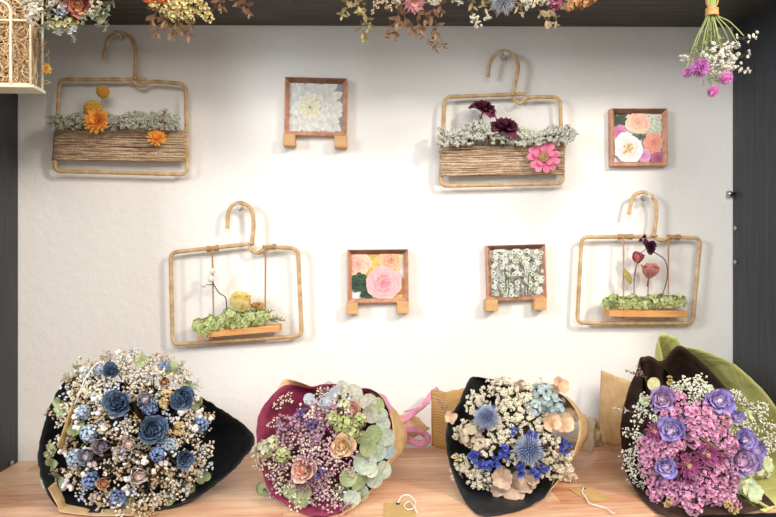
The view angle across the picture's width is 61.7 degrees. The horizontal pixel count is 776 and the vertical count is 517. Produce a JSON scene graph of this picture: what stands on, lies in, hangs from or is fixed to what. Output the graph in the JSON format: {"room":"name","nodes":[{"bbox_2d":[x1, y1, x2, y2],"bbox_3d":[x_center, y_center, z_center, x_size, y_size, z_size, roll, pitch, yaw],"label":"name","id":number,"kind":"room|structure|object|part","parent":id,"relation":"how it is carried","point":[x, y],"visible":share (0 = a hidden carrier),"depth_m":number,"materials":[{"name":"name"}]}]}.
{"room":"flower shop","nodes":[
{"label":"flower shop","id":0,"kind":"room"},
{"bbox_2d":[18,25,732,460],"bbox_3d":[-0.059,0.000,1.349,4.400,2.700,0.100,0,0,-3],"label":"wall","id":1,"kind":"structure","parent":0,"point":[94,250],"depth_m":1.30,"materials":[{"name":"white paint"}]},
{"bbox_2d":[114,30,124,40],"bbox_3d":[-0.523,-0.434,1.269,0.012,0.012,0.042,0,0,-3],"label":"pin","id":2,"kind":"object","parent":1,"relation":"attached to","point":[116,32],"visible":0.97,"depth_m":1.26,"materials":[{"name":"clear plastic"}]},
{"bbox_2d":[45,31,188,175],"bbox_3d":[-0.522,-0.299,1.234,0.274,0.280,0.071,0,0,-3],"label":"ornament","id":3,"kind":"object","parent":2,"relation":"hanging from","point":[96,143],"visible":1,"depth_m":1.25,"materials":[{"name":"wood"}]},
{"bbox_3d":[-0.516,-0.255,1.258,0.260,0.192,0.009,0,0,-2],"label":"hanger frame","id":4,"kind":"part","parent":3,"relation":"part of","materials":[{"name":"wicker"}]},
{"bbox_2d":[235,204,243,210],"bbox_3d":[-0.291,-0.100,1.280,0.012,0.012,0.042,0,0,-3],"label":"pin","id":5,"kind":"object","parent":1,"relation":"attached to","point":[239,207],"visible":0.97,"depth_m":1.26,"materials":[{"name":"clear plastic"}]},
{"bbox_2d":[169,201,303,345],"bbox_3d":[-0.295,0.029,1.250,0.261,0.283,0.049,0,0,-3],"label":"ornament","id":6,"kind":"object","parent":5,"relation":"hanging from","point":[213,326],"visible":1,"depth_m":1.26,"materials":[{"name":"wood"}]},
{"bbox_2d":[283,134,295,147],"bbox_3d":[-0.194,-0.232,1.279,0.023,0.023,0.024,0,0,-3],"label":"block","id":7,"kind":"object","parent":1,"relation":"attached to","point":[289,140],"visible":1,"depth_m":1.27,"materials":[{"name":"brown wood"}]},
{"bbox_2d":[284,77,346,136],"bbox_3d":[-0.142,-0.299,1.286,0.124,0.115,0.017,0,0,-3],"label":"picture frame","id":8,"kind":"object","parent":1,"relation":"attached to","point":[313,107],"visible":1,"depth_m":1.29,"materials":[{"name":"brown wood"}]},
{"bbox_3d":[-0.199,-0.300,1.283,0.009,0.113,0.017,1,0,-2],"label":"frame","id":9,"kind":"part","parent":8,"relation":"part of","materials":[{"name":"brown wood"}]},
{"bbox_3d":[-0.143,-0.246,1.286,0.122,0.009,0.017,1,0,-2],"label":"frame","id":10,"kind":"part","parent":8,"relation":"part of","materials":[{"name":"brown wood"}]},
{"bbox_3d":[-0.142,-0.351,1.286,0.122,0.009,0.017,1,0,-2],"label":"frame","id":11,"kind":"part","parent":8,"relation":"part of","materials":[{"name":"brown wood"}]},
{"bbox_3d":[-0.086,-0.298,1.288,0.009,0.113,0.017,1,0,-2],"label":"frame","id":12,"kind":"part","parent":8,"relation":"part of","materials":[{"name":"brown wood"}]},
{"bbox_2d":[334,136,346,148],"bbox_3d":[-0.093,-0.229,1.283,0.025,0.022,0.024,0,0,-3],"label":"block","id":13,"kind":"object","parent":1,"relation":"attached to","point":[340,142],"visible":1,"depth_m":1.27,"materials":[{"name":"brown wood"}]},
{"bbox_2d":[346,302,357,314],"bbox_3d":[-0.071,0.098,1.284,0.023,0.023,0.024,0,0,-3],"label":"block","id":14,"kind":"object","parent":1,"relation":"attached to","point":[351,308],"visible":1,"depth_m":1.27,"materials":[{"name":"brown wood"}]},
{"bbox_2d":[347,249,408,302],"bbox_3d":[-0.020,0.035,1.291,0.121,0.107,0.017,0,0,-3],"label":"picture frame","id":15,"kind":"object","parent":1,"relation":"attached to","point":[375,275],"visible":1,"depth_m":1.29,"materials":[{"name":"brown wood"}]},
{"bbox_3d":[-0.076,0.035,1.288,0.009,0.105,0.017,-1,0,-2],"label":"frame","id":16,"kind":"part","parent":15,"relation":"part of","materials":[{"name":"brown wood"}]},
{"bbox_2d":[352,254,403,298],"bbox_3d":[-0.020,0.035,1.291,0.104,0.089,0.004,-1,0,-2],"label":"print","id":17,"kind":"object","parent":15,"relation":"on","point":[374,276],"depth_m":1.29},
{"bbox_3d":[-0.020,0.083,1.291,0.120,0.009,0.017,-1,0,-2],"label":"frame","id":18,"kind":"part","parent":15,"relation":"part of","materials":[{"name":"brown wood"}]},
{"bbox_3d":[-0.021,-0.014,1.291,0.120,0.009,0.017,-1,0,-2],"label":"frame","id":19,"kind":"part","parent":15,"relation":"part of","materials":[{"name":"brown wood"}]},
{"bbox_3d":[0.036,0.034,1.293,0.009,0.105,0.017,-1,0,-2],"label":"frame","id":20,"kind":"part","parent":15,"relation":"part of","materials":[{"name":"brown wood"}]},
{"bbox_2d":[396,302,408,313],"bbox_3d":[0.029,0.097,1.289,0.023,0.023,0.024,0,0,-3],"label":"block","id":21,"kind":"object","parent":1,"relation":"attached to","point":[401,307],"visible":1,"depth_m":1.28,"materials":[{"name":"brown wood"}]},
{"bbox_2d":[484,299,497,310],"bbox_3d":[0.205,0.093,1.296,0.024,0.023,0.024,0,0,-3],"label":"block","id":22,"kind":"object","parent":1,"relation":"attached to","point":[491,304],"visible":1,"depth_m":1.28,"materials":[{"name":"brown wood"}]},
{"bbox_2d":[500,50,508,59],"bbox_3d":[0.232,-0.406,1.302,0.012,0.012,0.042,0,0,-3],"label":"pin","id":23,"kind":"object","parent":1,"relation":"attached to","point":[506,52],"visible":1,"depth_m":1.29,"materials":[{"name":"clear plastic"}]},
{"bbox_2d":[436,49,578,187],"bbox_3d":[0.231,-0.277,1.270,0.278,0.275,0.064,0,0,-3],"label":"ornament","id":24,"kind":"object","parent":23,"relation":"hanging from","point":[546,159],"visible":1,"depth_m":1.28,"materials":[{"name":"wood"}]},
{"bbox_3d":[0.227,-0.235,1.290,0.252,0.191,0.009,0,0,-2],"label":"hanger frame","id":25,"kind":"part","parent":24,"relation":"part of","materials":[{"name":"wicker"}]},
{"bbox_2d":[538,151,548,161],"bbox_3d":[0.304,-0.199,1.266,0.023,0.023,0.006,31,-6,1],"label":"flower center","id":26,"kind":"object","parent":24,"relation":"on","point":[543,156],"depth_m":1.26,"materials":[{"name":"yellow plant"}]},
{"bbox_2d":[485,244,546,300],"bbox_3d":[0.257,0.028,1.293,0.122,0.114,0.037,0,0,-3],"label":"picture frame","id":27,"kind":"object","parent":1,"relation":"attached to","point":[513,272],"visible":1,"depth_m":1.30,"materials":[{"name":"brown wood"}]},
{"bbox_3d":[0.201,0.030,1.300,0.009,0.111,0.017,-2,0,-2],"label":"frame","id":28,"kind":"part","parent":27,"relation":"part of","materials":[{"name":"brown wood"}]},
{"bbox_3d":[0.255,-0.023,1.303,0.118,0.009,0.017,-2,0,-2],"label":"frame","id":29,"kind":"part","parent":27,"relation":"part of","materials":[{"name":"brown wood"}]},
{"bbox_3d":[0.258,0.079,1.303,0.118,0.009,0.017,-2,0,-2],"label":"frame","id":30,"kind":"part","parent":27,"relation":"part of","materials":[{"name":"brown wood"}]},
{"bbox_3d":[0.311,0.026,1.305,0.009,0.111,0.017,-2,0,-2],"label":"frame","id":31,"kind":"part","parent":27,"relation":"part of","materials":[{"name":"brown wood"}]},
{"bbox_2d":[531,298,546,309],"bbox_3d":[0.302,0.091,1.301,0.024,0.023,0.024,0,0,-3],"label":"block","id":32,"kind":"object","parent":1,"relation":"attached to","point":[536,303],"visible":1,"depth_m":1.29,"materials":[{"name":"brown wood"}]},
{"bbox_2d":[608,108,667,166],"bbox_3d":[0.505,-0.244,1.314,0.116,0.116,0.017,0,0,-3],"label":"picture frame","id":33,"kind":"object","parent":1,"relation":"attached to","point":[637,137],"visible":1,"depth_m":1.31,"materials":[{"name":"brown wood"}]},
{"bbox_3d":[0.452,-0.244,1.312,0.009,0.115,0.017,-1,0,-2],"label":"frame","id":34,"kind":"part","parent":33,"relation":"part of","materials":[{"name":"brown wood"}]},
{"bbox_2d":[614,113,662,161],"bbox_3d":[0.505,-0.244,1.313,0.099,0.099,0.007,-1,0,-2],"label":"print","id":35,"kind":"object","parent":33,"relation":"on","point":[638,137],"depth_m":1.31},
{"bbox_3d":[0.506,-0.191,1.314,0.115,0.009,0.017,-1,0,-2],"label":"frame","id":36,"kind":"part","parent":33,"relation":"part of","materials":[{"name":"brown wood"}]},
{"bbox_3d":[0.505,-0.297,1.314,0.115,0.009,0.017,-1,0,-2],"label":"frame","id":37,"kind":"part","parent":33,"relation":"part of","materials":[{"name":"brown wood"}]},
{"bbox_3d":[0.558,-0.245,1.316,0.009,0.115,0.017,-1,0,-2],"label":"frame","id":38,"kind":"part","parent":33,"relation":"part of","materials":[{"name":"brown wood"}]},
{"bbox_2d":[640,194,651,200],"bbox_3d":[0.520,-0.123,1.315,0.012,0.012,0.042,0,0,-3],"label":"pin","id":39,"kind":"object","parent":1,"relation":"attached to","point":[649,196],"visible":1,"depth_m":1.31,"materials":[{"name":"clear plastic"}]},
{"bbox_2d":[576,190,701,324],"bbox_3d":[0.504,-0.001,1.284,0.257,0.270,0.059,0,0,-6],"label":"ornament","id":40,"kind":"object","parent":39,"relation":"hanging from","point":[641,304],"visible":1,"depth_m":1.29,"materials":[{"name":"wood"}]},
{"bbox_3d":[0.502,0.043,1.302,0.257,0.182,0.009,0,0,-2],"label":"hanger frame","id":41,"kind":"part","parent":40,"relation":"part of","materials":[{"name":"wicker"}]},
{"bbox_3d":[0.011,1.375,-0.250,4.400,0.050,3.300,0,0,-2],"label":"floor","id":42,"kind":"structure","parent":0,"visible":0},
{"bbox_2d":[0,0,775,516],"bbox_3d":[0.000,0.175,1.115,1.499,2.350,0.370,0,0,-3],"label":"shelving unit","id":43,"kind":"object","parent":42,"relation":"on","point":[423,474],"visible":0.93,"depth_m":1.22,"materials":[{"name":"brown wood"}]},
{"bbox_3d":[-0.731,0.175,1.083,0.035,2.350,0.368,0,0,-2],"label":"panel","id":44,"kind":"part","parent":43,"relation":"part of","materials":[{"name":"wood"}]},
{"bbox_2d":[0,0,45,93],"bbox_3d":[-0.616,-0.357,1.001,0.156,0.196,0.041,0,0,-3],"label":"hanging basket","id":45,"kind":"object","parent":43,"relation":"hanging from","point":[18,88],"visible":0.84,"depth_m":0.98,"materials":[{"name":"beige wood"}]},
{"bbox_2d":[0,0,38,85],"bbox_3d":[-0.617,-0.357,1.001,0.142,0.180,0.026,0,0,-3],"label":"wood wool","id":46,"kind":"object","parent":45,"relation":"in","point":[19,41],"visible":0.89,"depth_m":0.99,"materials":[{"name":"beige wood"}]},
{"bbox_2d":[0,85,45,93],"bbox_3d":[-0.616,-0.261,1.001,0.156,0.004,0.040,0,0,-2],"label":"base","id":47,"kind":"object","parent":45,"relation":"on","point":[18,89],"depth_m":1.00,"materials":[{"name":"beige wood"}]},
{"bbox_2d":[37,38,49,85],"bbox_3d":[-0.540,-0.307,1.015,0.025,0.076,0.001,0,0,-3],"label":"wood shavings","id":48,"kind":"object","parent":45,"relation":"in","point":[37,38],"visible":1,"depth_m":1.01},
{"bbox_2d":[42,63,51,73],"bbox_3d":[-0.539,-0.296,1.017,0.023,0.017,0.015,0,0,23],"label":"strawflower","id":49,"kind":"object","parent":45,"relation":"in","point":[46,68],"visible":1,"depth_m":1.01,"materials":[{"name":"yellow plant"}]},
{"bbox_2d":[21,0,114,43],"bbox_3d":[-0.462,-0.383,0.940,0.127,0.151,0.066,0,0,-17],"label":"bunch","id":50,"kind":"object","parent":43,"relation":"hanging from","point":[80,9],"visible":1,"depth_m":0.93,"materials":[{"name":"plant"}]},
{"bbox_2d":[37,347,254,516],"bbox_3d":[-0.403,0.265,1.082,0.308,0.250,0.291,0,0,45],"label":"bouquet","id":51,"kind":"object","parent":43,"relation":"on","point":[98,437],"visible":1,"depth_m":1.00,"materials":[{"name":"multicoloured plant"}]},
{"bbox_2d":[144,0,252,43],"bbox_3d":[-0.287,-0.391,0.981,0.170,0.138,0.052,0,0,-3],"label":"bunch","id":52,"kind":"object","parent":43,"relation":"hanging from","point":[179,11],"visible":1,"depth_m":0.97,"materials":[{"name":"plant"}]},
{"bbox_2d":[251,379,438,516],"bbox_3d":[-0.025,0.291,1.108,0.409,0.187,0.191,0,0,-38],"label":"bouquet","id":53,"kind":"object","parent":43,"relation":"on","point":[321,450],"visible":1,"depth_m":1.01,"materials":[{"name":"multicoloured plant"}]},
{"bbox_3d":[0.000,0.383,1.115,1.429,0.035,0.368,0,0,-2],"label":"pine shelf","id":54,"kind":"part","parent":43,"relation":"part of","materials":[{"name":"brown wood"}]},
{"bbox_2d":[336,0,463,52],"bbox_3d":[0.018,-0.388,0.999,0.195,0.154,0.050,0,0,-3],"label":"bunch","id":55,"kind":"object","parent":43,"relation":"hanging from","point":[413,5],"visible":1,"depth_m":0.99,"materials":[{"name":"plant"}]},
{"bbox_2d":[384,494,417,516],"bbox_3d":[0.018,0.376,0.985,0.052,0.009,0.081,0,0,-3],"label":"price tag","id":56,"kind":"object","parent":43,"relation":"on","point":[406,508],"visible":1,"depth_m":0.98,"materials":[{"name":"brown paper"}]},
{"bbox_2d":[431,375,602,515],"bbox_3d":[0.250,0.285,1.108,0.341,0.184,0.314,0,0,-3],"label":"bouquet","id":57,"kind":"object","parent":43,"relation":"on","point":[501,457],"visible":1,"depth_m":1.02,"materials":[{"name":"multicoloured plant"}]},
{"bbox_2d":[468,0,596,28],"bbox_3d":[0.222,-0.410,1.019,0.203,0.114,0.084,0,0,-3],"label":"bunch","id":58,"kind":"object","parent":43,"relation":"hanging from","point":[502,6],"visible":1,"depth_m":1.00,"materials":[{"name":"plant"}]},
{"bbox_2d":[569,487,614,513],"bbox_3d":[0.324,0.372,1.001,0.043,0.005,0.115,0,0,-10],"label":"price tag","id":59,"kind":"object","parent":43,"relation":"on","point":[589,494],"visible":1,"depth_m":1.02,"materials":[{"name":"brown paper"}]},
{"bbox_2d":[599,333,775,516],"bbox_3d":[0.509,0.253,1.114,0.303,0.236,0.356,0,0,-12],"label":"bouquet","id":60,"kind":"object","parent":43,"relation":"on","point":[712,451],"visible":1,"depth_m":1.01,"materials":[{"name":"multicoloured plant"}]},
{"bbox_3d":[0.452,0.311,0.976,0.022,0.022,0.005,18,-6,-1],"label":"flower","id":61,"kind":"part","parent":60,"relation":"part of","materials":[{"name":"yellow plant"}]},
{"bbox_3d":[0.480,0.294,0.975,0.020,0.021,0.005,-44,-2,-6],"label":"flower","id":62,"kind":"part","parent":60,"relation":"part of","materials":[{"name":"yellow plant"}]},
{"bbox_2d":[679,0,758,96],"bbox_3d":[0.514,-0.361,1.018,0.126,0.219,0.049,0,0,-14],"label":"bunch","id":63,"kind":"object","parent":43,"relation":"hanging from","point":[700,68],"visible":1,"depth_m":1.01,"materials":[{"name":"plant"}]},
{"bbox_3d":[0.483,-0.360,1.015,0.033,0.129,0.010,0,0,-2],"label":"stem","id":64,"kind":"part","parent":63,"relation":"part of","materials":[{"name":"green plant"}]},
{"bbox_3d":[0.490,-0.368,1.014,0.025,0.113,0.016,0,0,-2],"label":"stem","id":65,"kind":"part","parent":63,"relation":"part of","materials":[{"name":"green plant"}]},
{"bbox_3d":[0.492,-0.366,1.010,0.016,0.116,0.018,0,0,29],"label":"stem","id":66,"kind":"part","parent":63,"relation":"part of","materials":[{"name":"green plant"}]},
{"bbox_3d":[0.497,-0.370,1.013,0.013,0.109,0.005,0,0,-16],"label":"stem","id":67,"kind":"part","parent":63,"relation":"part of","materials":[{"name":"green plant"}]},
{"bbox_3d":[0.505,-0.346,1.016,0.003,0.158,0.008,0,0,16],"label":"stem","id":68,"kind":"part","parent":63,"relation":"part of","materials":[{"name":"green plant"}]},
{"bbox_3d":[0.509,-0.376,1.016,0.014,0.098,0.005,0,0,-44],"label":"stem","id":69,"kind":"part","parent":63,"relation":"part of","materials":[{"name":"green plant"}]},
{"bbox_3d":[0.516,-0.368,1.012,0.021,0.114,0.011,0,0,-17],"label":"stem","id":70,"kind":"part","parent":63,"relation":"part of","materials":[{"name":"green plant"}]},
{"bbox_3d":[0.526,-0.374,1.013,0.037,0.101,0.011,0,0,-12],"label":"stem","id":71,"kind":"part","parent":63,"relation":"part of","materials":[{"name":"green plant"}]},
{"bbox_3d":[0.530,-0.377,1.015,0.043,0.096,0.002,0,0,-5],"label":"stem","id":72,"kind":"part","parent":63,"relation":"part of","materials":[{"name":"green plant"}]},
{"bbox_3d":[0.533,-0.387,1.018,0.052,0.077,0.005,0,0,-7],"label":"stem","id":73,"kind":"part","parent":63,"relation":"part of","materials":[{"name":"green plant"}]},
{"bbox_3d":[0.731,0.175,1.147,0.035,2.350,0.368,0,0,-2],"label":"panel","id":74,"kind":"part","parent":43,"relation":"part of","materials":[{"name":"black wood"}]}
]}

